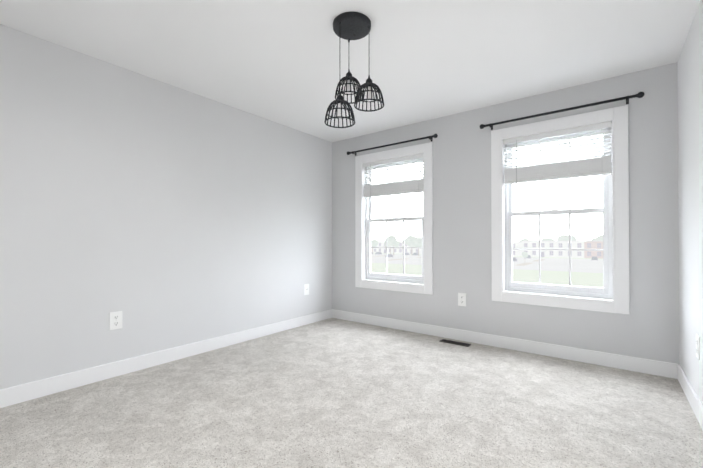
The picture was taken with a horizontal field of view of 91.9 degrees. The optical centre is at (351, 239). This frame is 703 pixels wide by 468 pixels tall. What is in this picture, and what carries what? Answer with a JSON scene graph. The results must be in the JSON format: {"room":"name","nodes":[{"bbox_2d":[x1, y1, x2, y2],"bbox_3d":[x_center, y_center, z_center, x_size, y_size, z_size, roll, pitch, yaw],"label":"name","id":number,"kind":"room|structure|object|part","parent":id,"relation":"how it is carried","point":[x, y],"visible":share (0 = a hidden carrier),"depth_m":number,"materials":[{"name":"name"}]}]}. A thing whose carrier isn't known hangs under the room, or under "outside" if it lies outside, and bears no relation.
{"room":"empty bedroom","nodes":[
{"label":"empty bedroom","id":0,"kind":"room"},
{"bbox_2d":[0,24,331,389],"bbox_3d":[-1.734,-0.151,3.543,0.120,2.760,4.880,0,-1,37],"label":"wall","id":1,"kind":"structure","parent":0,"point":[160,215],"depth_m":3.12,"materials":[{"name":"paint"}]},
{"bbox_2d":[109,311,121,329],"bbox_3d":[-2.070,0.715,2.988,0.009,0.154,0.098,0,-1,37],"label":"outlet","id":2,"kind":"object","parent":1,"relation":"attached to","point":[111,320],"depth_m":2.98,"materials":[{"name":"white plastic"}]},
{"bbox_2d":[0,309,331,407],"bbox_3d":[-1.692,1.144,3.476,0.016,0.130,4.600,0,-1,37],"label":"baseboard","id":3,"kind":"structure","parent":1,"relation":"attached to","point":[13,395],"depth_m":3.10,"materials":[{"name":"white paint"}]},
{"bbox_2d":[304,284,308,294],"bbox_3d":[-0.641,0.719,4.866,0.009,0.154,0.098,0,-1,37],"label":"jack","id":4,"kind":"object","parent":1,"relation":"attached to","point":[306,289],"visible":1,"depth_m":4.86,"materials":[{"name":"white plastic"}]},
{"bbox_2d":[0,0,699,141],"bbox_3d":[-0.115,-1.600,2.333,4.135,0.120,4.860,0,-1,37],"label":"ceiling","id":5,"kind":"structure","parent":0,"point":[288,63],"depth_m":2.71,"materials":[{"name":"paint"}]},
{"bbox_2d":[324,12,383,127],"bbox_3d":[0.003,-1.170,2.410,0.421,0.738,0.411,0,-1,37],"label":"pendant light","id":6,"kind":"object","parent":5,"relation":"hanging from","point":[348,26],"visible":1,"depth_m":2.39,"materials":[{"name":"black metal"}]},
{"bbox_3d":[-0.080,-0.885,2.347,0.043,0.099,0.043,0,-1,37],"label":"bulb","id":7,"kind":"part","parent":6,"relation":"part of","materials":[{"name":"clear glass"}]},
{"bbox_3d":[-0.019,-1.142,2.550,0.043,0.099,0.043,0,-1,37],"label":"bulb","id":8,"kind":"part","parent":6,"relation":"part of","materials":[{"name":"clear glass"}]},
{"bbox_3d":[0.124,-1.023,2.397,0.043,0.099,0.043,0,-1,37],"label":"bulb","id":9,"kind":"part","parent":6,"relation":"part of","materials":[{"name":"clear glass"}]},
{"bbox_2d":[0,318,702,467],"bbox_3d":[-0.133,1.200,2.288,3.935,0.001,4.600,0,-1,37],"label":"floor","id":10,"kind":"structure","parent":0,"point":[333,393],"depth_m":2.35,"materials":[{"name":"carpet"}]},
{"bbox_2d":[439,339,470,346],"bbox_3d":[1.208,1.209,3.963,0.340,0.007,0.104,0,-1,37],"label":"floor air vent","id":11,"kind":"object","parent":10,"relation":"on","point":[455,342],"visible":0.98,"depth_m":3.96,"materials":[{"name":"grey metal"}]},
{"bbox_2d":[332,62,679,363],"bbox_3d":[1.309,-0.146,4.192,3.935,2.760,0.160,0,-1,37],"label":"wall","id":12,"kind":"structure","parent":0,"point":[647,327],"depth_m":3.71,"materials":[{"name":"paint"}]},
{"bbox_2d":[347,134,437,155],"bbox_3d":[0.512,-1.272,4.643,1.422,0.065,0.102,0,-1,37],"label":"curtain rod","id":13,"kind":"object","parent":12,"relation":"attached to","point":[429,137],"visible":1,"depth_m":4.55,"materials":[{"name":"black metal"}]},
{"bbox_2d":[355,142,432,294],"bbox_3d":[0.590,-0.262,4.725,1.210,1.930,0.175,0,-1,37],"label":"window","id":14,"kind":"structure","parent":12,"relation":"in","point":[427,150],"depth_m":4.66,"materials":[{"name":"white paint"}]},
{"bbox_2d":[361,152,424,285],"bbox_3d":[0.562,-0.257,4.688,1.000,1.730,0.107,0,-1,37],"label":"liner","id":15,"kind":"object","parent":14,"relation":"attached to","point":[363,233],"visible":0.54,"depth_m":4.95,"materials":[{"name":"white paint"}]},
{"bbox_2d":[363,154,422,197],"bbox_3d":[0.568,-0.860,4.701,0.956,0.492,0.061,0,-1,37],"label":"window blind","id":16,"kind":"object","parent":14,"relation":"attached to","point":[397,187],"visible":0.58,"depth_m":4.67,"materials":[{"name":"white plastic"}]},
{"bbox_2d":[370,164,418,212],"bbox_3d":[0.573,-0.727,4.651,0.761,0.700,0.012,0,-1,37],"label":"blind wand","id":17,"kind":"object","parent":16,"relation":"hanging from","point":[370,187],"visible":1,"depth_m":4.87,"materials":[{"name":"grey plastic"}]},
{"bbox_3d":[0.619,-0.260,4.763,0.972,1.696,0.080,0,-1,37],"label":"frame","id":18,"kind":"part","parent":14,"relation":"part of","materials":[{"name":"white plastic"}]},
{"bbox_3d":[0.606,0.125,4.744,0.908,0.843,0.030,0,-1,37],"label":"left window sash","id":19,"kind":"part","parent":14,"relation":"part of","materials":[{"name":"glass"}]},
{"bbox_3d":[0.631,-0.664,4.782,0.908,0.823,0.030,0,-1,37],"label":"left window sash","id":20,"kind":"part","parent":14,"relation":"part of","materials":[{"name":"glass"}]},
{"bbox_2d":[458,293,465,305],"bbox_3d":[1.324,0.723,4.069,0.098,0.154,0.006,0,-1,37],"label":"outlet","id":21,"kind":"object","parent":12,"relation":"attached to","point":[459,299],"visible":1,"depth_m":4.07,"materials":[{"name":"white plastic"}]},
{"bbox_2d":[332,309,676,378],"bbox_3d":[1.256,1.148,4.112,3.903,0.130,0.016,0,-1,37],"label":"baseboard","id":22,"kind":"structure","parent":12,"relation":"attached to","point":[650,366],"depth_m":3.62,"materials":[{"name":"white paint"}]},
{"bbox_2d":[491,105,628,313],"bbox_3d":[2.121,-0.271,3.559,1.210,1.930,0.175,0,-1,37],"label":"window","id":23,"kind":"structure","parent":12,"relation":"in","point":[619,116],"depth_m":3.41,"materials":[{"name":"white paint"}]},
{"bbox_2d":[503,122,610,183],"bbox_3d":[2.099,-0.869,3.535,0.956,0.492,0.061,0,-1,37],"label":"window blind","id":24,"kind":"object","parent":23,"relation":"attached to","point":[596,165],"visible":1,"depth_m":3.49,"materials":[{"name":"white plastic"}]},
{"bbox_2d":[516,140,602,203],"bbox_3d":[2.104,-0.735,3.485,0.761,0.700,0.012,0,-1,37],"label":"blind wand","id":25,"kind":"object","parent":24,"relation":"hanging from","point":[516,172],"visible":1,"depth_m":3.71,"materials":[{"name":"grey plastic"}]},
{"bbox_2d":[501,119,614,302],"bbox_3d":[2.093,-0.266,3.522,1.000,1.730,0.107,0,-1,37],"label":"liner","id":26,"kind":"object","parent":23,"relation":"attached to","point":[503,249],"visible":0.96,"depth_m":3.56,"materials":[{"name":"white paint"}]},
{"bbox_3d":[2.162,-0.673,3.616,0.908,0.823,0.030,0,-1,37],"label":"right window sash","id":27,"kind":"part","parent":23,"relation":"part of","materials":[{"name":"glass"}]},
{"label":"sash glass","id":28,"kind":"part","parent":23,"relation":"part of","materials":[{"name":"clear glass"}]},
{"bbox_3d":[2.138,0.116,3.578,0.908,0.843,0.030,0,-1,37],"label":"right window sash","id":29,"kind":"part","parent":23,"relation":"part of","materials":[{"name":"clear glass"}]},
{"bbox_3d":[2.150,-0.269,3.597,0.972,1.696,0.080,0,-1,37],"label":"frame","id":30,"kind":"part","parent":23,"relation":"part of","materials":[{"name":"white plastic"}]},
{"bbox_2d":[480,92,643,129],"bbox_3d":[2.049,-1.281,3.472,1.432,0.065,0.102,0,-1,37],"label":"curtain rod","id":31,"kind":"object","parent":12,"relation":"attached to","point":[627,98],"visible":1,"depth_m":3.36,"materials":[{"name":"black metal"}]},
{"bbox_2d":[522,251,527,257],"bbox_3d":[57.253,6.179,112.286,1.910,4.277,2.462,0,-1,37],"label":"tree","id":32,"kind":"object","parent":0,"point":[524,254],"depth_m":111.34,"materials":[{"name":"green plant"}]},
{"bbox_2d":[677,0,702,404],"bbox_3d":[1.492,-0.169,1.086,0.120,2.760,4.880,0,-1,37],"label":"wall","id":33,"kind":"structure","parent":0,"point":[690,133],"depth_m":2.46,"materials":[{"name":"paint"}]},
{"bbox_2d":[677,364,702,429],"bbox_3d":[1.426,1.126,1.102,0.016,0.130,4.600,0,-1,37],"label":"baseboard","id":34,"kind":"structure","parent":33,"relation":"attached to","point":[695,403],"depth_m":2.43,"materials":[{"name":"white paint"}]},
{"bbox_2d":[696,334,699,359],"bbox_3d":[2.335,0.725,2.291,0.006,0.154,0.098,0,-1,37],"label":"outlet","id":35,"kind":"object","parent":33,"relation":"attached to","point":[698,346],"visible":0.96,"depth_m":2.26,"materials":[{"name":"white plastic"}]},
{"label":"outside","id":36,"kind":"structure","parent":0,"visible":0},
{"bbox_2d":[371,252,603,298],"bbox_3d":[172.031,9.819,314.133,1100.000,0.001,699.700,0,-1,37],"label":"lawn","id":37,"kind":"structure","parent":36,"point":[585,279],"depth_m":77.59,"materials":[{"name":"green plant"}]},
{"bbox_2d":[371,239,378,253],"bbox_3d":[12.456,4.398,199.286,6.221,9.134,6.785,0,-1,37],"label":"tree","id":38,"kind":"object","parent":37,"relation":"on","point":[374,242],"depth_m":197.10,"materials":[{"name":"green plant"}]},
{"bbox_2d":[387,235,399,254],"bbox_3d":[23.082,3.228,188.798,6.083,11.317,7.055,0,-1,37],"label":"tree","id":39,"kind":"object","parent":37,"relation":"on","point":[394,241],"depth_m":187.28,"materials":[{"name":"green plant"}]},
{"bbox_2d":[373,241,421,253],"bbox_3d":[33.845,5.195,220.164,38.600,7.850,17.300,0,-1,37],"label":"building","id":40,"kind":"structure","parent":37,"relation":"on","point":[396,250],"depth_m":214.22,"materials":[{"name":"white"}]},
{"bbox_2d":[404,235,416,254],"bbox_3d":[33.396,3.301,188.195,7.446,11.163,7.594,0,-1,37],"label":"tree","id":41,"kind":"object","parent":37,"relation":"on","point":[408,239],"depth_m":186.28,"materials":[{"name":"green plant"}]},
{"bbox_2d":[410,237,421,255],"bbox_3d":[35.031,3.835,177.058,7.701,9.930,7.241,0,-1,37],"label":"tree","id":42,"kind":"object","parent":37,"relation":"on","point":[416,242],"depth_m":174.88,"materials":[{"name":"green plant"}]},
{"bbox_2d":[371,253,602,272],"bbox_3d":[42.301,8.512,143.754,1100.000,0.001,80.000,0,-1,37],"label":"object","id":43,"kind":"structure","parent":37,"relation":"on","point":[581,265],"depth_m":121.76,"materials":[{"name":"white"}]},
{"bbox_2d":[377,255,545,265],"bbox_3d":[37.111,8.448,145.192,554.400,0.150,44.000,0,-1,37],"label":"road","id":44,"kind":"structure","parent":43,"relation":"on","point":[523,264],"depth_m":132.02,"materials":[{"name":"grey asphalt"}]},
{"bbox_2d":[512,242,521,255],"bbox_3d":[78.400,5.143,186.240,26.600,7.450,17.300,0,-1,37],"label":"building","id":45,"kind":"structure","parent":37,"relation":"on","point":[516,252],"depth_m":173.37,"materials":[{"name":"white"}]},
{"bbox_2d":[541,238,554,240],"bbox_3d":[110.334,4.035,190.090,8.324,9.722,7.597,0,-1,37],"label":"tree","id":46,"kind":"object","parent":37,"relation":"on","point":[547,239],"depth_m":189.77,"materials":[{"name":"green plant"}]},
{"bbox_2d":[522,240,584,257],"bbox_3d":[100.678,4.717,169.280,26.600,8.050,17.300,0,-1,37],"label":"building","id":47,"kind":"structure","parent":37,"relation":"on","point":[578,244],"depth_m":162.19,"materials":[{"name":"white"}]},
{"bbox_2d":[557,235,576,240],"bbox_3d":[118.717,3.139,187.316,9.070,11.474,8.020,0,-1,37],"label":"tree","id":48,"kind":"object","parent":37,"relation":"on","point":[564,238],"depth_m":185.79,"materials":[{"name":"green plant"}]},
{"bbox_2d":[583,240,602,258],"bbox_3d":[119.773,4.609,154.742,22.600,8.050,17.300,0,-1,37],"label":"building","id":49,"kind":"structure","parent":37,"relation":"on","point":[590,244],"depth_m":153.22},
{"bbox_2d":[591,235,602,239],"bbox_3d":[130.452,3.138,178.550,8.619,11.345,8.011,0,-1,37],"label":"tree","id":50,"kind":"object","parent":37,"relation":"on","point":[600,237],"depth_m":176.77,"materials":[{"name":"green plant"}]}
]}

